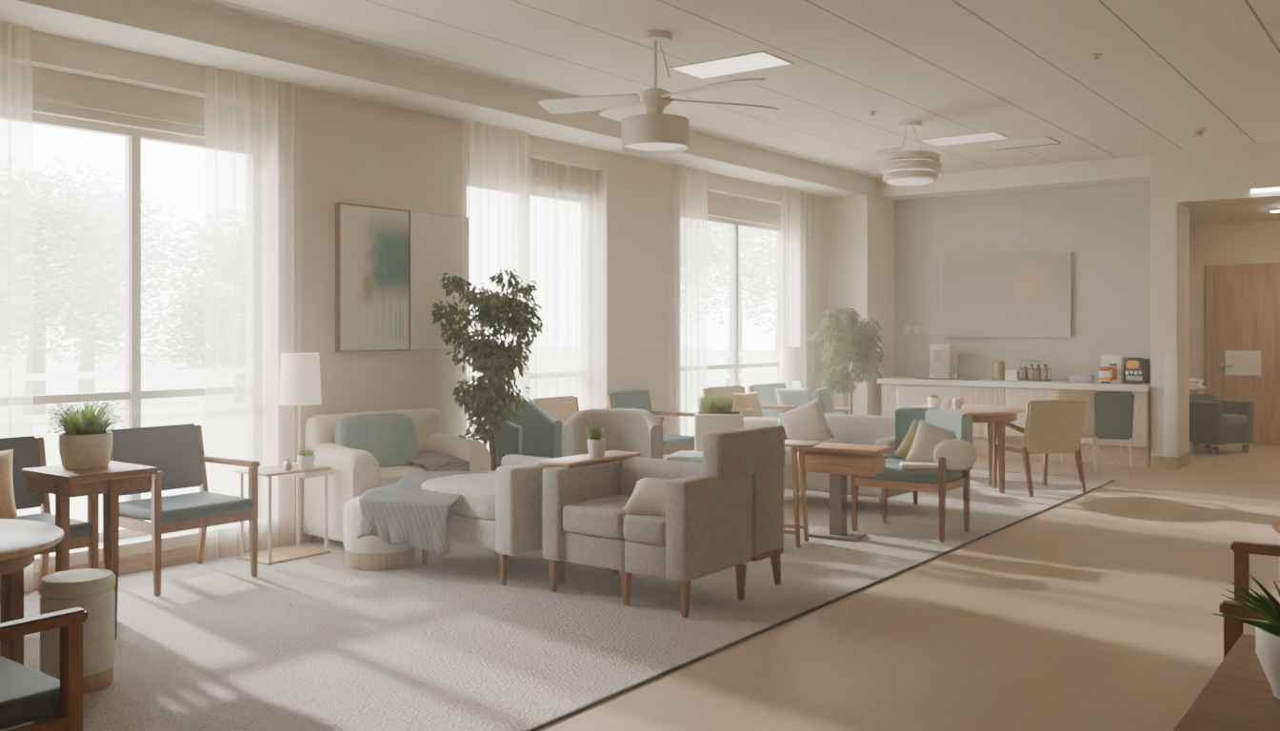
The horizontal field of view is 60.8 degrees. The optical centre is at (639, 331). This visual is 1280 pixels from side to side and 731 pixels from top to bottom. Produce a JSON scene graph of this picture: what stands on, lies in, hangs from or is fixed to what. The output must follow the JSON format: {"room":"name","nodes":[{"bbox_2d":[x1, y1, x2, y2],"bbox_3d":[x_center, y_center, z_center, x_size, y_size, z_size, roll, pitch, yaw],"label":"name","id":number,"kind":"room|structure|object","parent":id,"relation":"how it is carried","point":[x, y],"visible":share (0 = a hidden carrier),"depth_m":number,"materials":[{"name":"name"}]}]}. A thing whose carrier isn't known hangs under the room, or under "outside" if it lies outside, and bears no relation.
{"room":"care facility","nodes":[
{"label":"care facility","id":0,"kind":"room"},
{"bbox_2d":[59,431,112,469],"bbox_3d":[-2.656,0.570,5.232,0.232,0.165,0.232,0,0,37],"label":"pot","id":1,"kind":"object","parent":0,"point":[77,450],"depth_m":5.14,"materials":[{"name":"ceramic"}]},
{"bbox_2d":[297,454,315,469],"bbox_3d":[-2.140,0.838,6.997,0.110,0.085,0.110,0,0,37],"label":"pot","id":2,"kind":"object","parent":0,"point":[305,461],"depth_m":6.96,"materials":[{"name":"ceramic"}]},
{"bbox_2d":[0,23,827,574],"bbox_3d":[-2.182,-0.225,7.905,0.320,3.350,16.400,0,0,37],"label":"wall","id":3,"kind":"structure","parent":0,"point":[348,150],"depth_m":8.05,"materials":[{"name":"paint"}]},
{"bbox_2d":[7,22,32,438],"bbox_3d":[-3.602,-0.120,5.676,0.070,3.100,0.830,0,0,37],"label":"sheer curtain","id":4,"kind":"object","parent":3,"relation":"hanging from","point":[10,321],"visible":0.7,"depth_m":5.92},
{"bbox_2d":[0,60,277,561],"bbox_3d":[-3.156,-0.110,6.592,0.305,2.780,2.030,0,0,37],"label":"window","id":5,"kind":"structure","parent":3,"relation":"in","point":[39,95],"depth_m":6.72,"materials":[{"name":"paint"}]},
{"bbox_2d":[23,527,324,593],"bbox_3d":[-1.996,1.395,7.426,0.554,0.110,15.460,0,0,37],"label":"baseboard","id":6,"kind":"structure","parent":3,"relation":"attached to","point":[140,563],"depth_m":6.75,"materials":[{"name":"brown wood"}]},
{"bbox_2d":[215,66,294,558],"bbox_3d":[-2.515,-0.120,7.117,0.075,3.100,0.700,0,0,37],"label":"sheer curtain","id":7,"kind":"object","parent":3,"relation":"hanging from","point":[247,77],"visible":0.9,"depth_m":7.09,"materials":[{"name":"fabric"}]},
{"bbox_2d":[335,202,410,352],"bbox_3d":[-1.934,-0.380,7.931,0.045,1.050,0.650,0,0,37],"label":"painting","id":8,"kind":"object","parent":3,"relation":"attached to","point":[372,244],"visible":1,"depth_m":7.89,"materials":[{"name":"brown wood"}]},
{"bbox_2d":[0,0,878,198],"bbox_3d":[-1.821,-1.785,7.695,0.510,0.230,16.100,0,0,37],"label":"ceiling beam","id":9,"kind":"structure","parent":3,"relation":"attached to","point":[182,30],"depth_m":7.34,"materials":[{"name":"white paint"}]},
{"bbox_2d":[410,210,467,350],"bbox_3d":[-1.557,-0.380,8.431,0.045,1.050,0.607,0,0,37],"label":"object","id":10,"kind":"structure","parent":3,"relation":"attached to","point":[438,242],"depth_m":8.35,"materials":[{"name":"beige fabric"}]},
{"bbox_2d":[463,119,528,452],"bbox_3d":[-1.160,-0.120,8.875,0.077,3.100,0.780,0,0,37],"label":"sheer curtain","id":11,"kind":"object","parent":3,"relation":"hanging from","point":[478,124],"visible":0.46,"depth_m":8.86,"materials":[{"name":"fabric"}]},
{"bbox_2d":[466,146,598,410],"bbox_3d":[-0.962,-0.110,9.503,0.305,2.780,1.780,0,0,37],"label":"window","id":12,"kind":"structure","parent":3,"relation":"in","point":[540,178],"depth_m":9.87,"materials":[{"name":"paint"}]},
{"bbox_2d":[511,155,596,409],"bbox_3d":[-0.755,-0.030,9.685,0.071,2.920,1.160,0,0,37],"label":"sheer curtain","id":13,"kind":"object","parent":12,"relation":"hanging from","point":[568,170],"visible":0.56,"depth_m":9.81,"materials":[{"name":"fabric"}]},
{"bbox_2d":[666,163,703,436],"bbox_3d":[0.492,-0.120,11.099,0.074,3.100,0.680,0,0,37],"label":"sheer curtain","id":14,"kind":"object","parent":3,"relation":"hanging from","point":[673,166],"visible":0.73,"depth_m":11.04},
{"bbox_2d":[680,186,792,451],"bbox_3d":[1.048,-0.110,12.170,0.305,2.780,2.500,0,0,37],"label":"window","id":15,"kind":"structure","parent":3,"relation":"in","point":[734,211],"depth_m":12.28,"materials":[{"name":"paint"}]},
{"bbox_2d":[780,186,815,400],"bbox_3d":[1.867,-0.120,12.924,0.066,3.100,0.830,0,0,37],"label":"sheer curtain","id":16,"kind":"object","parent":3,"relation":"hanging from","point":[812,361],"visible":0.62,"depth_m":12.96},
{"bbox_2d":[0,469,1112,730],"bbox_3d":[-1.142,1.446,5.995,3.640,0.008,14.200,0,0,37],"label":"carpet","id":17,"kind":"structure","parent":0,"point":[318,643],"depth_m":5.37,"materials":[{"name":"carpet"}]},
{"bbox_2d":[0,519,63,665],"bbox_3d":[-2.519,1.086,3.802,0.910,0.712,0.910,0,0,37],"label":"round table","id":18,"kind":"object","parent":17,"relation":"on","point":[20,540],"visible":0.84,"depth_m":4.04,"materials":[{"name":"brown wood"}]},
{"bbox_2d":[0,607,87,730],"bbox_3d":[-1.967,1.006,2.939,0.651,0.875,0.644,0,0,37],"label":"wooden armchair","id":19,"kind":"object","parent":17,"relation":"on","point":[27,694],"visible":1,"depth_m":2.96,"materials":[{"name":"brown wood"}]},
{"bbox_2d":[0,436,99,595],"bbox_3d":[-3.229,1.006,5.563,0.644,0.875,0.651,0,0,37],"label":"wooden armchair","id":20,"kind":"object","parent":17,"relation":"on","point":[29,451],"visible":0.46,"depth_m":5.82,"materials":[{"name":"brown wood"}]},
{"bbox_2d":[0,449,18,519],"bbox_3d":[-3.352,0.800,5.456,0.420,0.380,0.185,0,0,-43],"label":"cushion","id":21,"kind":"object","parent":20,"relation":"on","point":[8,509],"visible":0.88,"depth_m":5.54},
{"bbox_2d":[39,568,115,694],"bbox_3d":[-2.288,1.207,4.441,0.278,0.470,0.278,0,0,37],"label":"stool","id":22,"kind":"object","parent":17,"relation":"on","point":[91,590],"visible":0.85,"depth_m":4.35,"materials":[{"name":"beige fabric"}]},
{"bbox_2d":[21,460,157,639],"bbox_3d":[-2.624,1.047,5.208,0.470,0.790,0.420,0,0,37],"label":"table","id":23,"kind":"object","parent":17,"relation":"on","point":[113,479],"visible":0.8,"depth_m":5.06,"materials":[{"name":"brown wood"}]},
{"bbox_2d":[20,397,144,469],"bbox_3d":[-2.657,0.484,5.212,0.582,0.336,0.572,0,0,-2],"label":"potted plant","id":24,"kind":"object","parent":23,"relation":"on","point":[85,442],"depth_m":5.15,"materials":[{"name":"plant"}]},
{"bbox_2d":[100,423,259,597],"bbox_3d":[-2.683,1.006,6.354,0.644,0.875,0.651,0,0,37],"label":"wooden armchair","id":25,"kind":"object","parent":17,"relation":"on","point":[177,452],"visible":0.69,"depth_m":6.39,"materials":[{"name":"brown wood"}]},
{"bbox_2d":[234,464,334,564],"bbox_3d":[-2.286,1.161,7.019,0.360,0.562,0.500,0,0,37],"label":"table","id":26,"kind":"object","parent":17,"relation":"on","point":[270,556],"visible":0.84,"depth_m":6.98,"materials":[{"name":"white paint"}]},
{"bbox_2d":[279,353,321,465],"bbox_3d":[-2.240,0.512,7.197,0.270,0.735,0.270,0,0,37],"label":"table lamp","id":27,"kind":"object","parent":26,"relation":"on","point":[300,383],"visible":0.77,"depth_m":7.09,"materials":[{"name":"fabric"}]},
{"bbox_2d":[295,445,318,469],"bbox_3d":[-2.143,0.805,6.995,0.162,0.149,0.160,0,0,-16],"label":"potted grass","id":28,"kind":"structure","parent":26,"relation":"on","point":[306,460],"depth_m":6.96,"materials":[{"name":"ceramic"}]},
{"bbox_2d":[343,496,416,571],"bbox_3d":[-1.609,1.234,6.772,0.444,0.415,0.444,0,0,37],"label":"ottoman","id":29,"kind":"object","parent":17,"relation":"on","point":[369,553],"visible":0.61,"depth_m":6.58,"materials":[{"name":"beige fabric"}]},
{"bbox_2d":[302,407,491,543],"bbox_3d":[-1.698,1.007,7.641,0.670,0.870,1.150,0,0,42],"label":"lounge chair","id":30,"kind":"object","parent":17,"relation":"on","point":[356,471],"visible":0.49,"depth_m":7.33,"materials":[{"name":"beige fabric"}]},
{"bbox_2d":[334,413,418,468],"bbox_3d":[-1.825,0.775,7.548,0.560,0.409,0.253,0,0,-33],"label":"cushion","id":31,"kind":"object","parent":30,"relation":"on","point":[390,438],"visible":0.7,"depth_m":7.48,"materials":[{"name":"fabric"}]},
{"bbox_2d":[380,463,425,486],"bbox_3d":[-1.672,1.021,7.618,0.600,0.191,0.740,0,0,42],"label":"seat cushion","id":32,"kind":"object","parent":30,"relation":"on","point":[390,475],"depth_m":7.32,"materials":[{"name":"beige fabric"}]},
{"bbox_2d":[407,450,470,471],"bbox_3d":[-1.474,1.013,7.686,0.485,0.289,0.439,0,0,37],"label":"throw blanket","id":33,"kind":"object","parent":30,"relation":"on","point":[431,461],"visible":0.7,"depth_m":7.61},
{"bbox_2d":[431,268,543,471],"bbox_3d":[-1.116,0.483,8.161,0.819,1.918,0.647,0,0,30],"label":"ficus tree","id":34,"kind":"object","parent":17,"relation":"on","point":[497,362],"visible":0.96,"depth_m":8.06,"materials":[{"name":"green plant"}]},
{"bbox_2d":[420,454,554,585],"bbox_3d":[-0.791,1.105,6.720,0.990,0.675,0.860,0,0,42],"label":"armchair","id":35,"kind":"object","parent":17,"relation":"on","point":[500,510],"visible":0.56,"depth_m":6.23,"materials":[{"name":"grey fabric"}]},
{"bbox_2d":[357,470,487,557],"bbox_3d":[-1.304,1.094,6.659,0.640,0.412,0.640,0,0,17],"label":"throw blanket","id":36,"kind":"object","parent":35,"relation":"on","point":[401,512],"visible":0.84,"depth_m":6.41,"materials":[{"name":"fabric"}]},
{"bbox_2d":[420,470,496,520],"bbox_3d":[-0.846,1.002,6.756,0.860,0.220,0.760,0,0,42],"label":"seat cushion","id":37,"kind":"object","parent":35,"relation":"on","point":[478,502],"depth_m":6.44,"materials":[{"name":"fabric"}]},
{"bbox_2d":[491,399,561,467],"bbox_3d":[-0.893,0.992,8.626,0.570,0.900,0.659,0,0,27],"label":"barrel chair","id":38,"kind":"object","parent":17,"relation":"on","point":[535,433],"visible":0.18,"depth_m":8.82,"materials":[{"name":"teal fabric"}]},
{"bbox_2d":[527,395,579,427],"bbox_3d":[-0.516,1.006,9.279,0.644,0.875,0.651,0,0,37],"label":"wooden armchair","id":39,"kind":"object","parent":17,"relation":"on","point":[561,409],"visible":0.06,"depth_m":9.45,"materials":[{"name":"brown wood"}]},
{"bbox_2d":[538,450,640,585],"bbox_3d":[-0.284,1.086,6.362,0.220,0.712,0.680,0,0,37],"label":"console table","id":40,"kind":"object","parent":17,"relation":"on","point":[577,460],"visible":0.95,"depth_m":6.23,"materials":[{"name":"brown wood"}]},
{"bbox_2d":[585,426,606,457],"bbox_3d":[-0.260,0.637,6.363,0.128,0.186,0.110,0,0,4],"label":"potted succulent","id":41,"kind":"object","parent":40,"relation":"on","point":[596,446],"visible":1,"depth_m":6.33,"materials":[{"name":"ceramic"}]},
{"bbox_2d":[561,408,663,459],"bbox_3d":[-0.191,1.000,7.601,0.709,0.886,0.630,0,0,0],"label":"barrel chair","id":42,"kind":"object","parent":17,"relation":"on","point":[626,430],"visible":0.26,"depth_m":7.74,"materials":[{"name":"beige fabric"}]},
{"bbox_2d":[605,390,695,455],"bbox_3d":[0.128,1.006,10.134,0.644,0.875,0.651,0,0,37],"label":"wooden armchair","id":43,"kind":"object","parent":17,"relation":"on","point":[638,400],"visible":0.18,"depth_m":10.15,"materials":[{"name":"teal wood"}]},
{"bbox_2d":[542,424,784,618],"bbox_3d":[0.152,0.990,6.121,0.995,0.906,1.000,0,0,37],"label":"loveseat","id":44,"kind":"object","parent":17,"relation":"on","point":[725,510],"visible":0.99,"depth_m":5.84,"materials":[{"name":"grey fabric"}]},
{"bbox_2d":[562,495,631,539],"bbox_3d":[-0.115,1.022,6.028,0.420,0.150,0.510,0,0,37],"label":"seat cushion","id":45,"kind":"object","parent":44,"relation":"on","point":[585,517],"depth_m":5.86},
{"bbox_2d":[621,478,668,516],"bbox_3d":[0.113,0.895,5.800,0.359,0.204,0.333,0,0,12],"label":"cushion","id":46,"kind":"object","parent":44,"relation":"on","point":[649,497],"visible":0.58,"depth_m":5.68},
{"bbox_2d":[623,514,666,546],"bbox_3d":[0.166,1.027,5.816,0.275,0.140,0.510,0,0,37],"label":"seat cushion","id":47,"kind":"object","parent":44,"relation":"on","point":[639,530],"depth_m":5.61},
{"bbox_2d":[664,450,702,462],"bbox_3d":[0.410,1.162,7.855,0.390,0.560,0.390,0,0,17],"label":"pouf","id":48,"kind":"object","parent":17,"relation":"on","point":[684,456],"visible":0.1,"depth_m":7.71,"materials":[{"name":"white fabric"}]},
{"bbox_2d":[694,392,743,451],"bbox_3d":[0.656,0.975,9.046,0.400,0.935,0.320,0,0,4],"label":"planter box","id":49,"kind":"object","parent":17,"relation":"on","point":[716,415],"visible":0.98,"depth_m":8.90,"materials":[{"name":"white ceramic"}]},
{"bbox_2d":[702,385,791,417],"bbox_3d":[1.085,1.006,11.105,0.651,0.875,0.644,0,0,-45],"label":"wooden armchair","id":50,"kind":"object","parent":17,"relation":"on","point":[730,390],"visible":0.28,"depth_m":11.19,"materials":[{"name":"brown wood"}]},
{"bbox_2d":[732,391,763,417],"bbox_3d":[1.101,0.790,11.066,0.162,0.346,0.400,0,0,45],"label":"cushion","id":51,"kind":"object","parent":50,"relation":"on","point":[747,401],"visible":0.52,"depth_m":11.02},
{"bbox_2d":[743,417,778,428],"bbox_3d":[1.099,1.112,10.015,0.340,0.620,0.340,0,0,7],"label":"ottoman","id":52,"kind":"object","parent":17,"relation":"on","point":[749,422],"visible":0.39,"depth_m":9.86,"materials":[{"name":"fabric"}]},
{"bbox_2d":[747,382,798,425],"bbox_3d":[1.595,1.006,11.648,0.651,0.875,0.644,0,0,-45],"label":"wooden armchair","id":53,"kind":"object","parent":17,"relation":"on","point":[767,393],"visible":0.11,"depth_m":11.76,"materials":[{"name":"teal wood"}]},
{"bbox_2d":[775,387,809,425],"bbox_3d":[1.626,0.790,11.496,0.420,0.388,0.178,0,0,-23],"label":"cushion","id":54,"kind":"object","parent":53,"relation":"on","point":[799,397],"visible":0.55,"depth_m":11.44,"materials":[{"name":"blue fabric"}]},
{"bbox_2d":[780,346,800,389],"bbox_3d":[1.696,0.809,12.320,0.240,1.265,0.240,0,0,37],"label":"floor lamp","id":55,"kind":"object","parent":17,"relation":"on","point":[790,356],"visible":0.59,"depth_m":12.22,"materials":[{"name":"fabric"}]},
{"bbox_2d":[783,440,820,548],"bbox_3d":[1.001,1.097,7.410,0.400,0.691,0.280,0,0,22],"label":"side table","id":56,"kind":"object","parent":17,"relation":"on","point":[793,444],"visible":0.45,"depth_m":7.29,"materials":[{"name":"brown wood"}]},
{"bbox_2d":[524,468,1115,730],"bbox_3d":[-1.132,1.445,5.993,3.658,0.010,14.210,0,0,37],"label":"trim","id":57,"kind":"structure","parent":17,"relation":"on","point":[543,725],"depth_m":5.25,"materials":[{"name":"metal"}]},
{"bbox_2d":[811,387,835,414],"bbox_3d":[1.994,1.001,10.527,0.600,0.887,0.488,0,0,21],"label":"dining chair","id":58,"kind":"object","parent":17,"relation":"on","point":[825,394],"visible":0.03,"depth_m":10.51,"materials":[{"name":"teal fabric"}]},
{"bbox_2d":[790,442,893,541],"bbox_3d":[1.411,1.122,7.639,0.640,0.640,0.320,0,0,33],"label":"coffee table","id":59,"kind":"object","parent":17,"relation":"on","point":[839,461],"visible":0.84,"depth_m":7.56,"materials":[{"name":"brown wood"}]},
{"bbox_2d":[783,413,918,515],"bbox_3d":[1.660,1.082,9.148,1.280,0.720,0.790,0,0,37],"label":"sofa","id":60,"kind":"object","parent":17,"relation":"on","point":[846,429],"visible":0.18,"depth_m":9.10,"materials":[{"name":"beige fabric"}]},
{"bbox_2d":[784,446,799,465],"bbox_3d":[1.609,1.036,9.080,1.040,0.172,0.620,0,0,37],"label":"seat cushion","id":61,"kind":"object","parent":60,"relation":"on","point":[788,452],"depth_m":8.99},
{"bbox_2d":[778,397,834,441],"bbox_3d":[1.409,0.805,9.281,0.514,0.496,0.174,0,0,22],"label":"cushion","id":62,"kind":"object","parent":60,"relation":"on","point":[808,422],"visible":0.89,"depth_m":9.23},
{"bbox_2d":[851,407,976,542],"bbox_3d":[2.035,1.003,7.854,0.840,0.878,0.640,0,0,37],"label":"chair","id":63,"kind":"object","parent":17,"relation":"on","point":[955,459],"visible":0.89,"depth_m":7.67,"materials":[{"name":"teal fabric"}]},
{"bbox_2d":[894,419,919,459],"bbox_3d":[2.052,0.835,7.907,0.403,0.390,0.168,0,0,23],"label":"cushion","id":64,"kind":"object","parent":63,"relation":"on","point":[903,450],"visible":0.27,"depth_m":7.91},
{"bbox_2d":[905,419,956,462],"bbox_3d":[2.096,0.825,7.749,0.408,0.393,0.175,0,0,17],"label":"cushion","id":65,"kind":"object","parent":63,"relation":"on","point":[928,436],"visible":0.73,"depth_m":7.72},
{"bbox_2d":[896,386,962,409],"bbox_3d":[2.920,1.008,10.961,0.668,0.873,0.581,0,0,12],"label":"dining chair","id":66,"kind":"object","parent":17,"relation":"on","point":[906,396],"visible":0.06,"depth_m":11.20,"materials":[{"name":"white fabric"}]},
{"bbox_2d":[910,404,1026,494],"bbox_3d":[2.995,1.072,9.989,1.024,0.740,1.024,0,0,37],"label":"dining table","id":67,"kind":"object","parent":17,"relation":"on","point":[980,413],"visible":0.56,"depth_m":9.68,"materials":[{"name":"brown wood"}]},
{"bbox_2d":[992,399,1086,497],"bbox_3d":[3.592,1.023,9.838,0.608,0.843,0.581,0,0,-16],"label":"dining chair","id":68,"kind":"object","parent":17,"relation":"on","point":[1051,427],"visible":0.89,"depth_m":9.62,"materials":[{"name":"beige fabric"}]},
{"bbox_2d":[587,439,606,457],"bbox_3d":[-0.252,0.680,6.363,0.110,0.100,0.110,0,0,37],"label":"pot","id":69,"kind":"object","parent":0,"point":[596,448],"depth_m":6.32,"materials":[{"name":"ceramic"}]},
{"bbox_2d":[189,0,1279,179],"bbox_3d":[1.476,-1.975,5.149,9.440,0.150,16.400,0,0,37],"label":"ceiling","id":70,"kind":"structure","parent":0,"point":[1015,70],"depth_m":7.57,"materials":[{"name":"paint"}]},
{"bbox_2d":[538,29,778,153],"bbox_3d":[0.231,-1.535,7.208,1.590,0.730,1.007,0,0,32],"label":"ceiling fan","id":71,"kind":"object","parent":70,"relation":"hanging from","point":[646,129],"visible":1,"depth_m":6.93,"materials":[{"name":"white paint"}]},
{"bbox_2d":[624,142,684,150],"bbox_3d":[0.098,-1.189,6.976,0.410,0.022,0.410,0,0,37],"label":"diffuser","id":72,"kind":"object","parent":71,"relation":"attached to","point":[628,146],"depth_m":6.98,"materials":[{"name":"white"}]},
{"bbox_2d":[669,50,793,79],"bbox_3d":[0.648,-1.896,7.789,0.780,0.008,0.420,0,0,37],"label":"recessed light","id":73,"kind":"object","parent":70,"relation":"in","point":[758,60],"visible":1,"depth_m":7.77,"materials":[{"name":"white paint"}]},
{"bbox_2d":[875,120,941,185],"bbox_3d":[2.450,-1.617,9.899,0.558,0.565,0.558,0,0,-8],"label":"pendant lamp","id":74,"kind":"object","parent":70,"relation":"hanging from","point":[900,167],"visible":1,"depth_m":9.73,"materials":[{"name":"fabric"}]},
{"bbox_2d":[919,131,1009,146],"bbox_3d":[3.200,-1.896,10.768,0.750,0.008,0.450,0,0,37],"label":"recessed light","id":75,"kind":"object","parent":70,"relation":"in","point":[990,135],"visible":0.97,"depth_m":10.76,"materials":[{"name":"white paint"}]},
{"bbox_2d":[982,137,1059,150],"bbox_3d":[3.846,-1.892,11.003,0.640,0.016,0.405,0,0,37],"label":"ceiling vent","id":76,"kind":"object","parent":70,"relation":"in","point":[1041,141],"visible":1,"depth_m":10.96,"materials":[{"name":"white paint"}]},
{"bbox_2d":[827,194,894,416],"bbox_3d":[2.795,-0.110,13.796,0.540,3.120,0.800,0,0,37],"label":"wall column","id":77,"kind":"structure","parent":0,"point":[860,228],"depth_m":13.51,"materials":[{"name":"paint"}]},
{"bbox_2d":[536,442,1279,730],"bbox_3d":[2.265,1.525,6.495,9.800,0.150,19.500,0,0,37],"label":"floor","id":78,"kind":"structure","parent":0,"point":[1093,610],"depth_m":5.27,"materials":[{"name":"plastic"}]},
{"bbox_2d":[808,306,886,415],"bbox_3d":[2.455,0.576,12.670,0.857,1.733,0.915,0,0,37],"label":"bamboo plant","id":79,"kind":"object","parent":78,"relation":"on","point":[862,344],"visible":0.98,"depth_m":12.60,"materials":[{"name":"green plant"}]},
{"bbox_2d":[877,376,1150,467],"bbox_3d":[4.330,1.009,12.696,3.075,0.882,0.690,0,0,37],"label":"cabinet","id":80,"kind":"object","parent":78,"relation":"on","point":[975,391],"depth_m":12.27,"materials":[{"name":"white paint"}]},
{"bbox_2d":[928,343,957,379],"bbox_3d":[3.686,0.364,13.268,0.260,0.420,0.270,0,0,37],"label":"coffee machine","id":81,"kind":"object","parent":80,"relation":"on","point":[943,357],"visible":1,"depth_m":13.17,"materials":[{"name":"beige metal"}]},
{"bbox_2d":[877,376,1150,392],"bbox_3d":[4.330,0.608,12.696,3.075,0.065,0.690,0,0,37],"label":"countertop","id":82,"kind":"structure","parent":80,"relation":"on","point":[988,383],"depth_m":12.32,"materials":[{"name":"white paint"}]},
{"bbox_2d":[1100,355,1123,383],"bbox_3d":[5.237,0.419,12.104,0.220,0.310,0.104,0,0,37],"label":"carton","id":83,"kind":"object","parent":80,"relation":"on","point":[1114,361],"visible":0.68,"depth_m":12.04,"materials":[{"name":"cardboard"}]},
{"bbox_2d":[1124,357,1145,384],"bbox_3d":[5.365,0.429,11.830,0.200,0.290,0.117,0,0,37],"label":"box","id":84,"kind":"object","parent":80,"relation":"on","point":[1134,368],"visible":1,"depth_m":11.78,"materials":[{"name":"black paper"}]},
{"bbox_2d":[1058,390,1096,474],"bbox_3d":[4.538,1.022,11.294,0.368,0.842,0.580,0,0,23],"label":"dining chair","id":85,"kind":"object","parent":78,"relation":"on","point":[1089,430],"visible":0.56,"depth_m":11.04,"materials":[{"name":"beige fabric"}]},
{"bbox_2d":[1094,391,1134,476],"bbox_3d":[4.822,1.022,11.105,0.368,0.842,0.580,0,0,23],"label":"dining chair","id":86,"kind":"object","parent":78,"relation":"on","point":[1113,410],"visible":0.99,"depth_m":10.88,"materials":[{"name":"teal fabric"}]},
{"bbox_2d":[1189,393,1253,455],"bbox_3d":[6.882,1.110,13.120,0.660,0.680,0.640,0,0,-25],"label":"chair","id":87,"kind":"object","parent":78,"relation":"on","point":[1212,421],"visible":0.69,"depth_m":12.91,"materials":[{"name":"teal fabric"}]},
{"bbox_2d":[1172,634,1279,730],"bbox_3d":[1.248,1.080,1.627,0.865,0.740,1.700,0,0,37],"label":"table","id":88,"kind":"object","parent":78,"relation":"on","point":[1239,696],"visible":0.94,"depth_m":2.10,"materials":[{"name":"brown wood"}]},
{"bbox_2d":[1212,574,1279,699],"bbox_3d":[1.298,0.583,2.091,0.354,0.253,0.317,0,0,37],"label":"potted plant","id":89,"kind":"object","parent":88,"relation":"on","point":[1267,632],"visible":1,"depth_m":2.10,"materials":[{"name":"plant"}]},
{"bbox_2d":[1255,620,1279,699],"bbox_3d":[1.286,0.644,2.105,0.172,0.130,0.172,0,0,37],"label":"pot","id":90,"kind":"object","parent":88,"relation":"on","point":[1267,640],"depth_m":2.10,"materials":[{"name":"ceramic"}]},
{"bbox_2d":[1219,540,1279,659],"bbox_3d":[2.253,1.094,3.370,0.783,0.716,1.081,0,0,30],"label":"wooden armchair","id":91,"kind":"object","parent":78,"relation":"on","point":[1233,630],"visible":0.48,"depth_m":3.91,"materials":[{"name":"brown wood"}]},
{"bbox_2d":[894,180,1150,382],"bbox_3d":[4.295,-0.225,13.210,4.240,3.350,0.070,0,0,37],"label":"wall","id":92,"kind":"structure","parent":0,"point":[1106,229],"depth_m":12.83,"materials":[{"name":"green paint"}]},
{"bbox_2d":[943,251,1071,337],"bbox_3d":[4.377,-0.425,13.070,1.516,0.986,0.056,0,0,37],"label":"painting","id":93,"kind":"object","parent":92,"relation":"attached to","point":[1026,294],"visible":1,"depth_m":13.02,"materials":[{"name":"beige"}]},
{"bbox_2d":[878,154,1150,200],"bbox_3d":[4.369,-1.785,12.835,3.190,0.230,0.440,0,0,37],"label":"ceiling beam","id":94,"kind":"structure","parent":92,"relation":"attached to","point":[1130,169],"depth_m":12.54,"materials":[{"name":"white paint"}]},
{"bbox_2d":[1150,140,1279,457],"bbox_3d":[7.788,-0.225,10.202,5.440,3.350,0.670,0,0,37],"label":"wall pillar","id":95,"kind":"structure","parent":0,"point":[1181,180],"depth_m":11.47,"materials":[{"name":"paint"}]},
{"bbox_2d":[1150,452,1190,470],"bbox_3d":[5.717,1.385,11.754,0.264,0.130,0.684,0,0,37],"label":"baseboard","id":96,"kind":"structure","parent":95,"relation":"attached to","point":[1156,462],"depth_m":11.50,"materials":[{"name":"brown wood"}]},
{"bbox_2d":[1163,355,1179,457],"bbox_3d":[5.606,0.785,11.505,0.126,1.070,0.136,0,0,37],"label":"trim","id":97,"kind":"structure","parent":95,"relation":"attached to","point":[1171,363],"depth_m":11.45,"materials":[{"name":"white paint"}]},
{"bbox_2d":[1189,220,1279,394],"bbox_3d":[7.932,-0.050,14.182,9.600,3.000,0.200,0,0,37],"label":"wall","id":98,"kind":"structure","parent":0,"point":[1250,242],"depth_m":14.37,"materials":[{"name":"paint"}]},
{"bbox_2d":[1206,262,1279,445],"bbox_3d":[7.938,0.290,13.982,1.230,2.320,0.112,0,0,37],"label":"door","id":99,"kind":"structure","parent":98,"relation":"in","point":[1243,300],"depth_m":14.06,"materials":[{"name":"brown wood"}]},
{"bbox_2d":[1189,202,1279,225],"bbox_3d":[7.081,-1.480,13.052,9.600,0.140,3.030,0,0,37],"label":"ceiling","id":100,"kind":"structure","parent":0,"point":[1254,212],"depth_m":13.19,"materials":[{"name":"white paint"}]},
{"label":"outside","id":101,"kind":"structure","parent":0,"visible":0},
{"bbox_2d":[0,346,774,531],"bbox_3d":[-20.576,1.850,53.069,83.260,0.200,120.000,0,0,37],"label":"lawn","id":102,"kind":"structure","parent":101,"point":[78,510],"depth_m":28.45,"materials":[{"name":"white plant"}]},
{"bbox_2d":[0,158,150,416],"bbox_3d":[-11.873,-0.784,21.514,4.050,5.103,4.485,0,0,-36],"label":"tree","id":103,"kind":"object","parent":102,"relation":"on","point":[31,218],"visible":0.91,"depth_m":20.83,"materials":[{"name":"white plant"}]},
{"bbox_2d":[0,158,198,393],"bbox_3d":[-14.415,-1.297,28.637,5.822,6.121,6.385,0,0,3],"label":"tree","id":104,"kind":"object","parent":102,"relation":"on","point":[85,386],"visible":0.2,"depth_m":28.60,"materials":[{"name":"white plant"}]},
{"bbox_2d":[145,208,245,403],"bbox_3d":[-9.193,-0.511,25.059,3.764,4.559,4.076,0,0,-12],"label":"tree","id":105,"kind":"object","parent":102,"relation":"on","point":[203,324],"visible":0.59,"depth_m":24.16,"materials":[{"name":"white plant"}]},
{"bbox_2d":[0,350,777,424],"bbox_3d":[-1.147,1.140,23.403,0.100,1.220,32.100,0,0,37],"label":"fence","id":106,"kind":"object","parent":102,"relation":"on","point":[200,371],"visible":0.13,"depth_m":16.02,"materials":[{"name":"white paint"}]},
{"bbox_2d":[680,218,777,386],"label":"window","id":107,"kind":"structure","parent":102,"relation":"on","point":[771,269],"depth_m":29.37,"materials":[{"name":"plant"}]},
{"bbox_2d":[686,222,777,350],"bbox_3d":[4.684,-2.926,40.314,7.774,9.370,7.359,0,0,19],"label":"tree","id":108,"kind":"object","parent":102,"relation":"on","point":[764,233],"visible":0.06,"depth_m":38.90,"materials":[{"name":"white plant"}]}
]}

